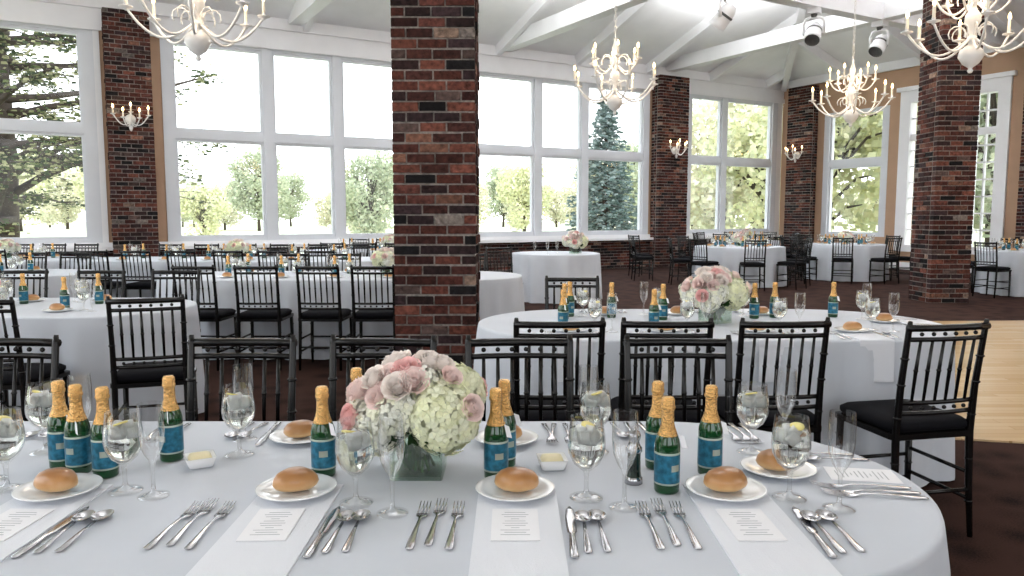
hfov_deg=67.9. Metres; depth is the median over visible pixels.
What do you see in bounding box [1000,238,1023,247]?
dining chair
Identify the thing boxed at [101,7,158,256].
brick pilaster
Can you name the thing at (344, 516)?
soup spoon
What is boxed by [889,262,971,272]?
baseboard
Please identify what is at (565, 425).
fork
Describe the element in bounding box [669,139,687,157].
wall sconce
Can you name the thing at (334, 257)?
champagne bottle
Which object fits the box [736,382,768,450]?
water goblet
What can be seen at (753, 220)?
tree
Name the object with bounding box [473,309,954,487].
tablecloth
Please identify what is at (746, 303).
water goblet
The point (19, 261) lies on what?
water goblet
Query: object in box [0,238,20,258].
flower centerpiece
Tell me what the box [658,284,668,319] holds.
champagne bottle
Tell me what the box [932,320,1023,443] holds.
floor
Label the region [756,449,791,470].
bread roll
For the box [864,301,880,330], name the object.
water goblet
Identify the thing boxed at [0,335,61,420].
dining chair
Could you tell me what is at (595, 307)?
water goblet
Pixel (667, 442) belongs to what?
champagne bottle
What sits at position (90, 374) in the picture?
champagne flute
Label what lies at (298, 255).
champagne bottle
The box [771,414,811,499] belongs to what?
water goblet
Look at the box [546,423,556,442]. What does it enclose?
fork
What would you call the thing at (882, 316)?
bread roll
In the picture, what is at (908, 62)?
trim
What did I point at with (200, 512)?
fork
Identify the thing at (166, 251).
dining chair
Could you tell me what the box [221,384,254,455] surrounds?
water goblet
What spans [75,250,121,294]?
dining chair
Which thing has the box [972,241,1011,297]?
dining chair
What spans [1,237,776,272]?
wall
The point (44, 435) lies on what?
soup spoon
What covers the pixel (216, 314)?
dining chair
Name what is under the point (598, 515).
soup spoon
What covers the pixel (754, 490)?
plate
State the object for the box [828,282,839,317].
champagne bottle
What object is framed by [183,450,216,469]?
butter dish
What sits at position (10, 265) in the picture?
water goblet
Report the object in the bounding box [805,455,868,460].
soup spoon
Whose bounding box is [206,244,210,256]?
champagne bottle
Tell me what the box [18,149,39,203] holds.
tree
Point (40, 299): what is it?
plate
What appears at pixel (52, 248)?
champagne bottle
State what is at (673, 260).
dining chair
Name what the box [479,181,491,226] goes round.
tree
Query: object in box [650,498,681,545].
fork
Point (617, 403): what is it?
dining chair
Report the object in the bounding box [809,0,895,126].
chandelier
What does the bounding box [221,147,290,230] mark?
tree
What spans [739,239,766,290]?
dining chair
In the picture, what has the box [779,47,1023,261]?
wall
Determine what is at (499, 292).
tablecloth
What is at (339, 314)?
dining chair
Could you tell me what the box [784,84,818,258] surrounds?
brick pilaster
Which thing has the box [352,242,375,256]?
dining chair
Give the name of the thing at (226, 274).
bread roll
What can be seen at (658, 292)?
water goblet
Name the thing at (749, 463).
plate
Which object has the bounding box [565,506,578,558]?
knife
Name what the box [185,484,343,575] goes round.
napkin
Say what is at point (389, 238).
flower centerpiece
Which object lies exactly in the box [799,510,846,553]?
soup spoon
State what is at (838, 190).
tree
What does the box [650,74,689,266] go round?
brick pilaster
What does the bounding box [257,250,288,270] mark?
dining chair
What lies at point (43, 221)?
tree
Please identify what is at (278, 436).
plate
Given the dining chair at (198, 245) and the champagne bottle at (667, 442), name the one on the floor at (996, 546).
the dining chair at (198, 245)
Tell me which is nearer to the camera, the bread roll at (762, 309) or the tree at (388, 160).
the bread roll at (762, 309)
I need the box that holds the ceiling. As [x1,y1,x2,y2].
[143,0,1023,81]
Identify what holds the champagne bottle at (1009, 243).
on the round table at (1014, 260)
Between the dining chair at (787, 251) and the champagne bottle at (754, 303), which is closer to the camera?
the champagne bottle at (754, 303)
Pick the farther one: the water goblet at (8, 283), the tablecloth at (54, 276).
the tablecloth at (54, 276)
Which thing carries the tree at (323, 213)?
on the lawn
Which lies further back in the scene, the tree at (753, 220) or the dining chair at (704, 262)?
the tree at (753, 220)
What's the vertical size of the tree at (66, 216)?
8.288 m
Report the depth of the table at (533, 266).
11.62 m
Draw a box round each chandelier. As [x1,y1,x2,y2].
[119,0,269,60]
[570,0,657,114]
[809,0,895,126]
[900,0,1023,73]
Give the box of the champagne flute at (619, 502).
[608,410,639,507]
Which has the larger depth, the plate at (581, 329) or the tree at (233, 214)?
the tree at (233, 214)
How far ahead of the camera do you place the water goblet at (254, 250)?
10.74 m
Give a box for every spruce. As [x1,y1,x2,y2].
[562,90,637,230]
[910,143,916,244]
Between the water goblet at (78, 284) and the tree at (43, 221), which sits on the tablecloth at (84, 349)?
the water goblet at (78, 284)
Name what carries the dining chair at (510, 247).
on the floor at (996, 546)
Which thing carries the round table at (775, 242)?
on the floor at (996, 546)
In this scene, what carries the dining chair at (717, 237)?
on the floor at (996, 546)
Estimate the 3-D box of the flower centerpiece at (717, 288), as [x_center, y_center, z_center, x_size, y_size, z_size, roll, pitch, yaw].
[1.114,0.031,4.236,0.380,0.318,0.320,-2,6,-23]
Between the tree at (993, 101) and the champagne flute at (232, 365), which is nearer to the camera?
the champagne flute at (232, 365)
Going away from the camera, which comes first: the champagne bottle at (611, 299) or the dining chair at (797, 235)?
the champagne bottle at (611, 299)
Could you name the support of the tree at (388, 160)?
on the lawn
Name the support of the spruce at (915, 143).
on the lawn
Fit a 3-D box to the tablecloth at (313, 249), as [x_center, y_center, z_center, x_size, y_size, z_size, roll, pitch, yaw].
[-2.112,-0.290,13.233,3.095,0.738,1.322,0,5,0]
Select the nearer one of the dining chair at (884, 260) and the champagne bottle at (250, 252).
the champagne bottle at (250, 252)
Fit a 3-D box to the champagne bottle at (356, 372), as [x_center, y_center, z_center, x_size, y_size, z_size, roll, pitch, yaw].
[-0.396,0.305,1.935,0.056,0.207,0.060,2,6,20]
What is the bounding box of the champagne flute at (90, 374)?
[68,374,92,416]
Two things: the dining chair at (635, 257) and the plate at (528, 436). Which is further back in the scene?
the dining chair at (635, 257)
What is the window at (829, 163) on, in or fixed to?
in the wall at (1013, 60)
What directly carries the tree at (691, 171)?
on the lawn
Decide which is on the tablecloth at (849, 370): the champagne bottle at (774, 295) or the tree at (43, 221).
the champagne bottle at (774, 295)
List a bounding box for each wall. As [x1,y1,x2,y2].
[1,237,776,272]
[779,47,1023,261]
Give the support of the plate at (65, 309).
on the tablecloth at (84, 349)
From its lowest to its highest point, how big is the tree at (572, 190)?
9.095 m
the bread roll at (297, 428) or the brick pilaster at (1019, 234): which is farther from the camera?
the brick pilaster at (1019, 234)
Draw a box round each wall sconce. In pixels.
[110,102,150,130]
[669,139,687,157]
[784,145,803,162]
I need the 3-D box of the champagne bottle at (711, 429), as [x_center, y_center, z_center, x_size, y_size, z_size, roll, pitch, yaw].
[0.455,0.324,1.736,0.056,0.207,0.060,-2,6,-19]
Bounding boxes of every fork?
[143,428,157,441]
[143,435,158,442]
[143,501,204,549]
[166,498,218,545]
[184,501,235,549]
[405,501,431,549]
[424,498,447,545]
[444,501,464,549]
[541,423,558,442]
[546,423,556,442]
[562,423,568,442]
[635,501,664,549]
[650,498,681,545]
[669,501,701,549]
[727,423,758,442]
[728,428,747,442]
[738,423,763,442]
[809,480,911,488]
[819,487,920,493]
[823,489,928,499]
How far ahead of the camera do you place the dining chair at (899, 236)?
16.49 m
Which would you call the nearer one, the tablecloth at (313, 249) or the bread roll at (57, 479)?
the bread roll at (57, 479)
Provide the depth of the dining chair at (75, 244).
11.69 m
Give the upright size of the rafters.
2.445 m
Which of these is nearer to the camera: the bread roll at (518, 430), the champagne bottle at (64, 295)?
the bread roll at (518, 430)
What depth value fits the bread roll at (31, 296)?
5.24 m
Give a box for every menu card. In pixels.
[0,508,54,540]
[236,508,304,540]
[491,509,539,540]
[715,509,787,540]
[823,466,903,483]
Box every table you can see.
[510,251,601,303]
[692,245,786,287]
[718,239,779,245]
[806,243,888,281]
[973,248,1023,296]
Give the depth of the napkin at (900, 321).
4.21 m
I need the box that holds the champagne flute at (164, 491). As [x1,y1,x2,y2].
[136,403,169,497]
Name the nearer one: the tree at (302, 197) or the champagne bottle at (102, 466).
the champagne bottle at (102, 466)
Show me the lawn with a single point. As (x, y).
(246, 228)
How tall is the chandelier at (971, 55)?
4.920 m
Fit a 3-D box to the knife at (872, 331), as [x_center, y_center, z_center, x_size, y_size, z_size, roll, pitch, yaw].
[1.840,0.232,3.770,0.021,0.006,0.232,0,5,0]
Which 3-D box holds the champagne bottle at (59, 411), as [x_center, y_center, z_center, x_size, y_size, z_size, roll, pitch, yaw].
[-1.062,0.319,1.786,0.056,0.207,0.060,-3,6,-30]
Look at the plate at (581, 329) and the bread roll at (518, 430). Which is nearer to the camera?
the bread roll at (518, 430)
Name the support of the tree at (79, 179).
on the lawn
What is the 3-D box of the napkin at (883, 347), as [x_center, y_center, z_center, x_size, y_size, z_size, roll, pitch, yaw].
[1.740,0.339,3.718,0.165,0.205,0.198,0,5,0]
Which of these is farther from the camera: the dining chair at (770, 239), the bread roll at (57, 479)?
the dining chair at (770, 239)
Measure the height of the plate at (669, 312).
0.016 m
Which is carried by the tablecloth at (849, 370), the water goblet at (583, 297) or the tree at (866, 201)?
the water goblet at (583, 297)
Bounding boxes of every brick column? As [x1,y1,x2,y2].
[390,0,479,368]
[908,0,984,302]
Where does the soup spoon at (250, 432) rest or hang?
on the tablecloth at (899, 536)
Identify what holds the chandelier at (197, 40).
hanging from the ceiling
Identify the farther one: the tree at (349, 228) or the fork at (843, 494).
the tree at (349, 228)
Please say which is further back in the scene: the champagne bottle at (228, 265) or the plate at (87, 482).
the champagne bottle at (228, 265)
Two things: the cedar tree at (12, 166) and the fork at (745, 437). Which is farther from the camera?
the cedar tree at (12, 166)
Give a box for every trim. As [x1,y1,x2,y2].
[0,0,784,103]
[15,232,779,252]
[92,30,782,242]
[787,38,1022,88]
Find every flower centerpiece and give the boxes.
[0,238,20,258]
[224,238,248,258]
[339,350,487,472]
[370,247,394,271]
[381,234,394,245]
[562,230,588,253]
[678,265,751,320]
[731,232,746,245]
[740,228,752,237]
[837,231,854,243]
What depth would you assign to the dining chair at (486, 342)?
2.67 m
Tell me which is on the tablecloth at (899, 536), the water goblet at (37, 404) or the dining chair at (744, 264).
the water goblet at (37, 404)
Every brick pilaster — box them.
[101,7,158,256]
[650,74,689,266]
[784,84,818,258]
[1014,104,1023,247]
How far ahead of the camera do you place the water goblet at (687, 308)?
3.92 m
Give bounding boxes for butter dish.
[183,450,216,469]
[536,452,567,470]
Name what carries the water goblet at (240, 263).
on the tablecloth at (499, 292)
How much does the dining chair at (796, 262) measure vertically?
0.928 m
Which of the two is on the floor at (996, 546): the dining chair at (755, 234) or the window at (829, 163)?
the dining chair at (755, 234)
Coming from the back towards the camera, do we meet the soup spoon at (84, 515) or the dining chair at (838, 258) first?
the dining chair at (838, 258)
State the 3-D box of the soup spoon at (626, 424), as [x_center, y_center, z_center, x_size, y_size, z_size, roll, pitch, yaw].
[0.323,0.389,2.088,0.037,0.010,0.175,0,5,2]
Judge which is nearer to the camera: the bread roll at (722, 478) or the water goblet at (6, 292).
the bread roll at (722, 478)
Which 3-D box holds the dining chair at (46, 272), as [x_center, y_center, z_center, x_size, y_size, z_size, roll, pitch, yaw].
[-3.852,0.327,5.851,0.406,0.928,0.469,0,5,-4]
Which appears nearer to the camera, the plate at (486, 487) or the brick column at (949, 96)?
the plate at (486, 487)
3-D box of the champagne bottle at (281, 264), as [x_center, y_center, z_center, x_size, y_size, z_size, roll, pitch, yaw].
[-2.250,-0.214,7.416,0.056,0.207,0.060,0,5,-2]
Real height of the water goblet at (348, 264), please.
0.168 m
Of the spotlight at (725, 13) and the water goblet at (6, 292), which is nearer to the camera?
the water goblet at (6, 292)
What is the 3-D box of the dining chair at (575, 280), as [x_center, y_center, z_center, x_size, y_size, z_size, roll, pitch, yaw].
[0.420,0.393,5.154,0.406,0.928,0.469,0,5,0]
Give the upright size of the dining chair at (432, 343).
0.928 m
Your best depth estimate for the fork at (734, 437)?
2.01 m
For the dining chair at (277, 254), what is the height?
0.928 m
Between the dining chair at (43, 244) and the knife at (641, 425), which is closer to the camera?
the knife at (641, 425)
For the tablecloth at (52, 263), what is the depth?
10.13 m
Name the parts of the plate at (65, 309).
plate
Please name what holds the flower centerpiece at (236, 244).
on the tablecloth at (114, 264)
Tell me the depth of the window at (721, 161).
21.35 m
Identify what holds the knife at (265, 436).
on the tablecloth at (899, 536)
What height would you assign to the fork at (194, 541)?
0.009 m
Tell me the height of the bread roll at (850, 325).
0.046 m
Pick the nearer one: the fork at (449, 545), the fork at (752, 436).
the fork at (449, 545)
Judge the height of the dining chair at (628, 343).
0.928 m
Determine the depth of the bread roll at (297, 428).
1.99 m
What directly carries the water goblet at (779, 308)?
on the tablecloth at (849, 370)
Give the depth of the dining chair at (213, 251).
9.40 m
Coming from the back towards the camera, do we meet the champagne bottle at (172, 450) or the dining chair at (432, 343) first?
the dining chair at (432, 343)
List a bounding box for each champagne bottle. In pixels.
[0,254,3,270]
[18,273,28,303]
[27,252,33,269]
[47,380,68,467]
[51,243,54,257]
[59,277,69,307]
[64,383,91,472]
[90,386,119,478]
[94,273,103,303]
[141,243,145,257]
[158,375,183,461]
[182,243,185,257]
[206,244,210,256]
[225,255,230,272]
[246,254,250,271]
[248,244,252,256]
[279,255,284,273]
[297,253,301,271]
[310,385,335,476]
[332,255,336,271]
[347,254,351,273]
[347,367,361,402]
[484,387,511,477]
[498,379,521,466]
[558,289,567,320]
[560,283,568,318]
[567,281,576,316]
[607,282,617,317]
[645,380,664,469]
[649,289,660,320]
[654,396,686,494]
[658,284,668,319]
[697,384,728,473]
[749,283,759,318]
[769,282,779,317]
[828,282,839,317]
[1007,238,1011,248]
[1015,239,1019,249]
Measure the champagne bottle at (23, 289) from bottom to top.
0.207 m
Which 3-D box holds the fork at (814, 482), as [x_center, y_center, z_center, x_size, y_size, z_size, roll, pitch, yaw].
[0.759,0.430,1.657,0.212,0.009,0.025,0,5,5]
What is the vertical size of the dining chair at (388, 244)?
0.928 m
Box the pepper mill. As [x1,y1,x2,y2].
[625,426,642,485]
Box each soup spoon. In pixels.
[26,427,46,437]
[33,510,94,553]
[38,432,46,437]
[55,509,113,551]
[224,422,254,437]
[237,422,268,437]
[321,510,355,553]
[341,509,370,551]
[574,510,592,553]
[587,509,611,551]
[609,422,627,437]
[623,422,630,435]
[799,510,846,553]
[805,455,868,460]
[810,452,852,454]
[815,509,865,551]
[882,331,901,338]
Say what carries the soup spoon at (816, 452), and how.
on the tablecloth at (899, 536)
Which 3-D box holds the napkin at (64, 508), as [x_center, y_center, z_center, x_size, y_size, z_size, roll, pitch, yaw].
[-0.957,0.555,1.431,0.165,0.205,0.496,0,5,0]
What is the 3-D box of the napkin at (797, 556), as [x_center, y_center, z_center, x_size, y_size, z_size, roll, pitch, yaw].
[0.458,0.555,1.431,0.165,0.205,0.496,0,5,0]
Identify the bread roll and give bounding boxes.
[28,294,39,300]
[33,467,77,491]
[49,303,64,310]
[222,272,231,276]
[272,466,318,491]
[278,272,284,276]
[283,420,312,437]
[494,467,538,491]
[516,424,521,438]
[602,306,606,313]
[670,306,679,313]
[703,466,747,491]
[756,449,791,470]
[759,306,768,313]
[843,321,861,329]
[876,313,892,320]
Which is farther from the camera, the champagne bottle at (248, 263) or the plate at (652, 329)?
the champagne bottle at (248, 263)
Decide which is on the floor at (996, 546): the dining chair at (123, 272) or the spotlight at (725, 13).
the dining chair at (123, 272)
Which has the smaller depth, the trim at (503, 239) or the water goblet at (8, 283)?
the water goblet at (8, 283)
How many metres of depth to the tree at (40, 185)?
84.95 m
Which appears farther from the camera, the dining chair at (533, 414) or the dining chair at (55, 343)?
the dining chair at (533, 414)
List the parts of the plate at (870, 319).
plate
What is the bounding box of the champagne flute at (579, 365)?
[578,365,597,398]
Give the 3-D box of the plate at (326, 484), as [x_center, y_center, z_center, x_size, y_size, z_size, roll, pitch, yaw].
[-0.457,0.427,1.613,0.168,0.016,0.168,0,5,0]
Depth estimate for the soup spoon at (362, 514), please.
1.45 m
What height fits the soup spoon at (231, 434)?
0.010 m
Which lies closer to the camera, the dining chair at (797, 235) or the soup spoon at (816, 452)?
the soup spoon at (816, 452)
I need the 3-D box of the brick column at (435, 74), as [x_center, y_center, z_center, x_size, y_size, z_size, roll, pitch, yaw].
[-0.575,-2.853,5.727,0.638,7.280,0.638,0,5,0]
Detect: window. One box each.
[0,20,102,243]
[159,38,649,241]
[686,94,777,233]
[820,105,889,236]
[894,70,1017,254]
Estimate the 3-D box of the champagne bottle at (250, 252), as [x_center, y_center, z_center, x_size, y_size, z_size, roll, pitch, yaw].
[-3.547,-0.487,10.303,0.056,0.207,0.060,0,5,0]
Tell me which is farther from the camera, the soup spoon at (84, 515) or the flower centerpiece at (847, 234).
the flower centerpiece at (847, 234)
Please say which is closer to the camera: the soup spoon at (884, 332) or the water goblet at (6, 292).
the soup spoon at (884, 332)
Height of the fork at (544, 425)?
0.009 m
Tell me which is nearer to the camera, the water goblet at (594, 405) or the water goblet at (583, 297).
the water goblet at (594, 405)
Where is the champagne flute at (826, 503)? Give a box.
[822,410,856,512]
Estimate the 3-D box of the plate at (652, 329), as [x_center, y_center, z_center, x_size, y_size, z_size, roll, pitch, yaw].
[0.780,0.216,3.893,0.168,0.016,0.168,0,5,0]
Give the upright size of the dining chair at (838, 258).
0.928 m
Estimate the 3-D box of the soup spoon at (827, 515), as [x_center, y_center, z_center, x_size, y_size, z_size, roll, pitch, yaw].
[0.614,0.452,1.421,0.037,0.010,0.175,0,5,-1]
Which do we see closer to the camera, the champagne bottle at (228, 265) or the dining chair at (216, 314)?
the dining chair at (216, 314)
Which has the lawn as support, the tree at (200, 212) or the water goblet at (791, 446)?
the tree at (200, 212)
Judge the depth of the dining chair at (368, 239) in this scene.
14.28 m
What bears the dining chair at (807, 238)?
on the floor at (996, 546)
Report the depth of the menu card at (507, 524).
1.44 m
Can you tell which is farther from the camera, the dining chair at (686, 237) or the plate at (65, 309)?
the dining chair at (686, 237)
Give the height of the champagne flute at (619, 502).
0.200 m
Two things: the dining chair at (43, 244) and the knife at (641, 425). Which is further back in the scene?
the dining chair at (43, 244)
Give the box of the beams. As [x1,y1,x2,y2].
[288,0,1009,71]
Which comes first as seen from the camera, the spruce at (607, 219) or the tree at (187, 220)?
the spruce at (607, 219)
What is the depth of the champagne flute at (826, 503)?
1.53 m
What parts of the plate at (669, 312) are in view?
plate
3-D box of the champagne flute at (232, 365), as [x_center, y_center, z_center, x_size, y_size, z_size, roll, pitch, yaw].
[-0.709,0.302,2.007,0.064,0.200,0.064,-1,6,-14]
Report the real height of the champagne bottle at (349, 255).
0.207 m
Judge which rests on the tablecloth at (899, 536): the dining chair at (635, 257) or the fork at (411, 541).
the fork at (411, 541)
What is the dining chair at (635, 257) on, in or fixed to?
on the floor at (996, 546)
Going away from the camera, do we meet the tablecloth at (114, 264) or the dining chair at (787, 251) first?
the tablecloth at (114, 264)
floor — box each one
[198,265,1023,575]
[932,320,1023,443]
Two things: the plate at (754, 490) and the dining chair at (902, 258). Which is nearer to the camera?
the plate at (754, 490)
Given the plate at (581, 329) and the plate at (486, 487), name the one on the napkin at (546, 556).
the plate at (486, 487)
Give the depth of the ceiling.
17.66 m
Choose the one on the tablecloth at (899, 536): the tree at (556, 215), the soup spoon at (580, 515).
the soup spoon at (580, 515)
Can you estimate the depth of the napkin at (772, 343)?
3.62 m
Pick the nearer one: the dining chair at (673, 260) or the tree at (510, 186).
the dining chair at (673, 260)
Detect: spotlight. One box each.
[709,0,735,31]
[802,6,825,46]
[867,20,889,57]
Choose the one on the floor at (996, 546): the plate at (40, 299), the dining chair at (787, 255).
the dining chair at (787, 255)
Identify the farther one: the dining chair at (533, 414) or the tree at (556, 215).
the tree at (556, 215)
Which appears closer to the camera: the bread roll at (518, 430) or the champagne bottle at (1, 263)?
the bread roll at (518, 430)
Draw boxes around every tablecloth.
[0,298,204,420]
[0,421,950,575]
[1,256,100,268]
[1,269,95,297]
[71,257,390,297]
[156,271,524,359]
[307,249,381,256]
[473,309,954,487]
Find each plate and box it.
[11,473,102,501]
[17,298,44,301]
[42,308,72,312]
[255,473,336,501]
[269,428,310,443]
[475,428,537,445]
[475,475,553,501]
[556,328,586,332]
[648,328,680,332]
[668,311,681,315]
[685,473,766,501]
[740,455,816,478]
[745,328,774,332]
[834,326,869,332]
[867,318,899,322]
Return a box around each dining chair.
[0,249,7,268]
[0,269,48,297]
[0,297,69,420]
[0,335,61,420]
[13,243,33,255]
[16,251,47,268]
[42,243,66,255]
[59,251,91,269]
[74,243,98,255]
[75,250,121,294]
[76,269,125,297]
[105,294,197,420]
[120,250,156,297]
[151,269,200,333]
[158,243,181,256]
[165,250,196,269]
[171,264,237,370]
[185,335,297,420]
[194,243,218,256]
[212,250,244,270]
[233,264,293,370]
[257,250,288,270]
[269,243,294,256]
[276,252,309,270]
[295,264,352,370]
[304,250,334,270]
[307,243,331,254]
[320,242,343,256]
[327,252,360,270]
[328,334,437,420]
[346,243,368,256]
[349,238,369,248]
[350,264,395,366]
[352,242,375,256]
[385,242,394,247]
[465,334,574,420]
[480,252,485,270]
[485,246,512,272]
[513,317,605,420]
[545,275,599,309]
[608,317,714,422]
[622,335,733,425]
[628,235,653,276]
[630,236,653,280]
[668,237,691,284]
[677,236,692,280]
[689,238,719,277]
[692,233,697,245]
[697,232,705,244]
[716,236,733,244]
[717,317,831,442]
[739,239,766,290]
[755,234,771,242]
[768,236,784,245]
[776,239,809,289]
[780,235,800,276]
[786,233,799,266]
[786,237,813,285]
[789,236,817,280]
[796,234,810,274]
[831,237,853,283]
[835,318,990,537]
[869,237,902,283]
[885,235,900,277]
[890,252,910,280]
[969,264,973,292]
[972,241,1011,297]
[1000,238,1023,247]
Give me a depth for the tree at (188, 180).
115.02 m
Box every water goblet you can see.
[0,286,9,299]
[0,408,25,486]
[1,279,12,291]
[7,260,15,274]
[15,257,23,269]
[24,384,51,454]
[74,278,86,302]
[76,283,89,310]
[102,409,143,494]
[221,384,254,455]
[231,257,238,265]
[238,261,245,276]
[252,247,256,257]
[283,258,288,272]
[292,262,299,276]
[335,418,374,503]
[346,262,353,276]
[567,415,605,499]
[577,288,589,315]
[580,382,611,451]
[588,300,601,328]
[657,291,660,301]
[680,297,694,329]
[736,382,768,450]
[737,292,749,315]
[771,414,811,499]
[772,299,787,329]
[855,292,869,318]
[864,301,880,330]
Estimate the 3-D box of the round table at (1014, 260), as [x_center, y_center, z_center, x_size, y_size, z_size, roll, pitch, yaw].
[9.015,-0.279,13.122,1.775,0.738,1.786,4,7,38]
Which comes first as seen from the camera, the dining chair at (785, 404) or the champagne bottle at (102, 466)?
the champagne bottle at (102, 466)
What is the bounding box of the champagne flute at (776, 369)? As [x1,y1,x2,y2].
[775,369,796,418]
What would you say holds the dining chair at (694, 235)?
on the floor at (996, 546)
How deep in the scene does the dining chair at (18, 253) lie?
9.00 m
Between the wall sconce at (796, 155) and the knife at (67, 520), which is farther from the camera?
the wall sconce at (796, 155)
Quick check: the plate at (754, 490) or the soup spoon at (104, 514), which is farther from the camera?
the plate at (754, 490)
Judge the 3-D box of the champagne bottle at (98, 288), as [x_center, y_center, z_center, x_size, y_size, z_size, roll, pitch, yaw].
[-2.783,0.004,5.116,0.056,0.207,0.060,-1,6,-15]
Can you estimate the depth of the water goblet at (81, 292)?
4.74 m
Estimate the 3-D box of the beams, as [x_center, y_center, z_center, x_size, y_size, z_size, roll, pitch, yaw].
[4.342,-5.069,12.051,16.350,0.340,14.000,-3,6,-30]
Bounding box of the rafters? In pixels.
[45,0,1023,91]
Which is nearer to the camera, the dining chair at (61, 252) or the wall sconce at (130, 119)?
the dining chair at (61, 252)
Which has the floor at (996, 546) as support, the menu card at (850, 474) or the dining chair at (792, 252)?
the dining chair at (792, 252)
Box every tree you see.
[0,28,235,237]
[17,150,62,230]
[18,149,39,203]
[33,187,63,227]
[38,169,84,228]
[66,156,84,200]
[180,179,201,226]
[180,181,232,234]
[181,217,191,226]
[207,180,246,229]
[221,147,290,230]
[260,175,296,223]
[278,171,313,225]
[310,190,330,229]
[328,150,393,232]
[346,188,392,232]
[364,160,393,218]
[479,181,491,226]
[484,163,511,226]
[492,163,554,231]
[500,185,529,228]
[542,182,569,226]
[559,178,576,222]
[569,147,637,222]
[597,139,637,222]
[690,100,760,228]
[690,171,712,228]
[693,106,841,238]
[740,105,917,231]
[740,186,760,228]
[832,170,842,221]
[837,107,985,231]
[842,193,858,224]
[854,191,878,225]
[916,93,997,244]
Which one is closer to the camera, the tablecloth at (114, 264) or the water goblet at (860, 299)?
the water goblet at (860, 299)
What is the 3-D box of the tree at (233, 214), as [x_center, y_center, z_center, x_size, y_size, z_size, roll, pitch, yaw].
[-34.597,-9.832,90.844,5.870,6.361,5.112,-2,6,-19]
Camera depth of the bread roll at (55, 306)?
4.68 m
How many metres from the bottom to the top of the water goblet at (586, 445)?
0.175 m
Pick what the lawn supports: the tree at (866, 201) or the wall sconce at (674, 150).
the tree at (866, 201)
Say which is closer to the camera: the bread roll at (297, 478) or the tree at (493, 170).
the bread roll at (297, 478)
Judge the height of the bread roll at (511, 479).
0.047 m
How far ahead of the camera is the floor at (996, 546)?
6.04 m
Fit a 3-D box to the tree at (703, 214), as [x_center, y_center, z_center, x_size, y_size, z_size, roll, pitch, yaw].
[11.209,-6.280,41.525,6.861,8.794,7.203,-1,6,-15]
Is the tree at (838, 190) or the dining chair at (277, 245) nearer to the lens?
the dining chair at (277, 245)
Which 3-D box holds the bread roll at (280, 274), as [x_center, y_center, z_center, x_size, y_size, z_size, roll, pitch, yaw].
[-2.227,-0.129,7.294,0.094,0.046,0.071,1,6,12]
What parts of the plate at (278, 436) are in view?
plate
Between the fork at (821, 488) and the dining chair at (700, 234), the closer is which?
the fork at (821, 488)
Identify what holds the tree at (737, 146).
on the lawn
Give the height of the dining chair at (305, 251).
0.928 m
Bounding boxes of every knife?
[10,506,89,558]
[255,421,280,445]
[302,506,340,558]
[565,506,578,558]
[636,421,644,432]
[792,506,837,558]
[872,331,895,338]
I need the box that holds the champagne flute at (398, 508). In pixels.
[376,414,408,514]
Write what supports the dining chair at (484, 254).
on the floor at (996, 546)
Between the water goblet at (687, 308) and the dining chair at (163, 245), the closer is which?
the water goblet at (687, 308)
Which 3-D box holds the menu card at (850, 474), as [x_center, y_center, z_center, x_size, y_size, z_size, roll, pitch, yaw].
[0.800,0.427,1.738,0.150,0.001,0.090,1,5,10]
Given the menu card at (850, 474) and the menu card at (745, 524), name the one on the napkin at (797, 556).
the menu card at (745, 524)
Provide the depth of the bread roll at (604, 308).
4.53 m
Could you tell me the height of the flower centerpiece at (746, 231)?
0.284 m
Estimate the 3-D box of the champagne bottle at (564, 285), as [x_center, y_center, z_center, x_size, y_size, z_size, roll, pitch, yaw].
[0.299,0.076,4.354,0.056,0.207,0.060,2,6,23]
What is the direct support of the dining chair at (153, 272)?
on the floor at (996, 546)
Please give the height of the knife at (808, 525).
0.006 m
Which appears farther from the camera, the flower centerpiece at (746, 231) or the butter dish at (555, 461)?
the flower centerpiece at (746, 231)
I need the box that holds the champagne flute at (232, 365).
[232,365,256,440]
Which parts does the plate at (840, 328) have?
plate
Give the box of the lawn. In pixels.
[20,222,984,246]
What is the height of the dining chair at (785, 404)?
0.928 m
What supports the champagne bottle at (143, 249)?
on the tablecloth at (114, 264)
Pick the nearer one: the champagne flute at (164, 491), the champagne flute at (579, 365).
the champagne flute at (164, 491)
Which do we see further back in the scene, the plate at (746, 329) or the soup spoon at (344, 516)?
the plate at (746, 329)
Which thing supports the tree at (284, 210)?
on the lawn
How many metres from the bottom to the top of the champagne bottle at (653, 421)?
0.207 m
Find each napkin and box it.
[0,484,113,561]
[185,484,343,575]
[468,484,568,575]
[555,333,591,381]
[652,333,692,381]
[683,484,841,575]
[738,309,748,312]
[756,333,793,381]
[843,333,894,381]
[899,320,938,323]
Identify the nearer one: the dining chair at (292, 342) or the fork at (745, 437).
the fork at (745, 437)
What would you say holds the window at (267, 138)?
in the wall at (613, 254)
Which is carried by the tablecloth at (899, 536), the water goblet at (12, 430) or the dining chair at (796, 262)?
the water goblet at (12, 430)
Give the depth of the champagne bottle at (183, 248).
10.67 m
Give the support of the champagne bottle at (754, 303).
on the tablecloth at (849, 370)
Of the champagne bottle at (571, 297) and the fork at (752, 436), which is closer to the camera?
the fork at (752, 436)
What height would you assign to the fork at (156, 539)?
0.009 m
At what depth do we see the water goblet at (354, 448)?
1.53 m
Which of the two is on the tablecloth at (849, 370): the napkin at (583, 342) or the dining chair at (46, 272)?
the napkin at (583, 342)
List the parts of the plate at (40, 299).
plate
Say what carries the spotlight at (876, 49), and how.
hanging from the beams
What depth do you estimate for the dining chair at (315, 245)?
11.59 m
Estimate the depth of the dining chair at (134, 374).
4.05 m
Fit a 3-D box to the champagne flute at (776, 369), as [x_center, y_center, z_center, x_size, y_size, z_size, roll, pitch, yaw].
[0.700,0.307,1.948,0.064,0.200,0.064,0,5,3]
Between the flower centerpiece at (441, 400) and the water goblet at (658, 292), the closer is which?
the flower centerpiece at (441, 400)

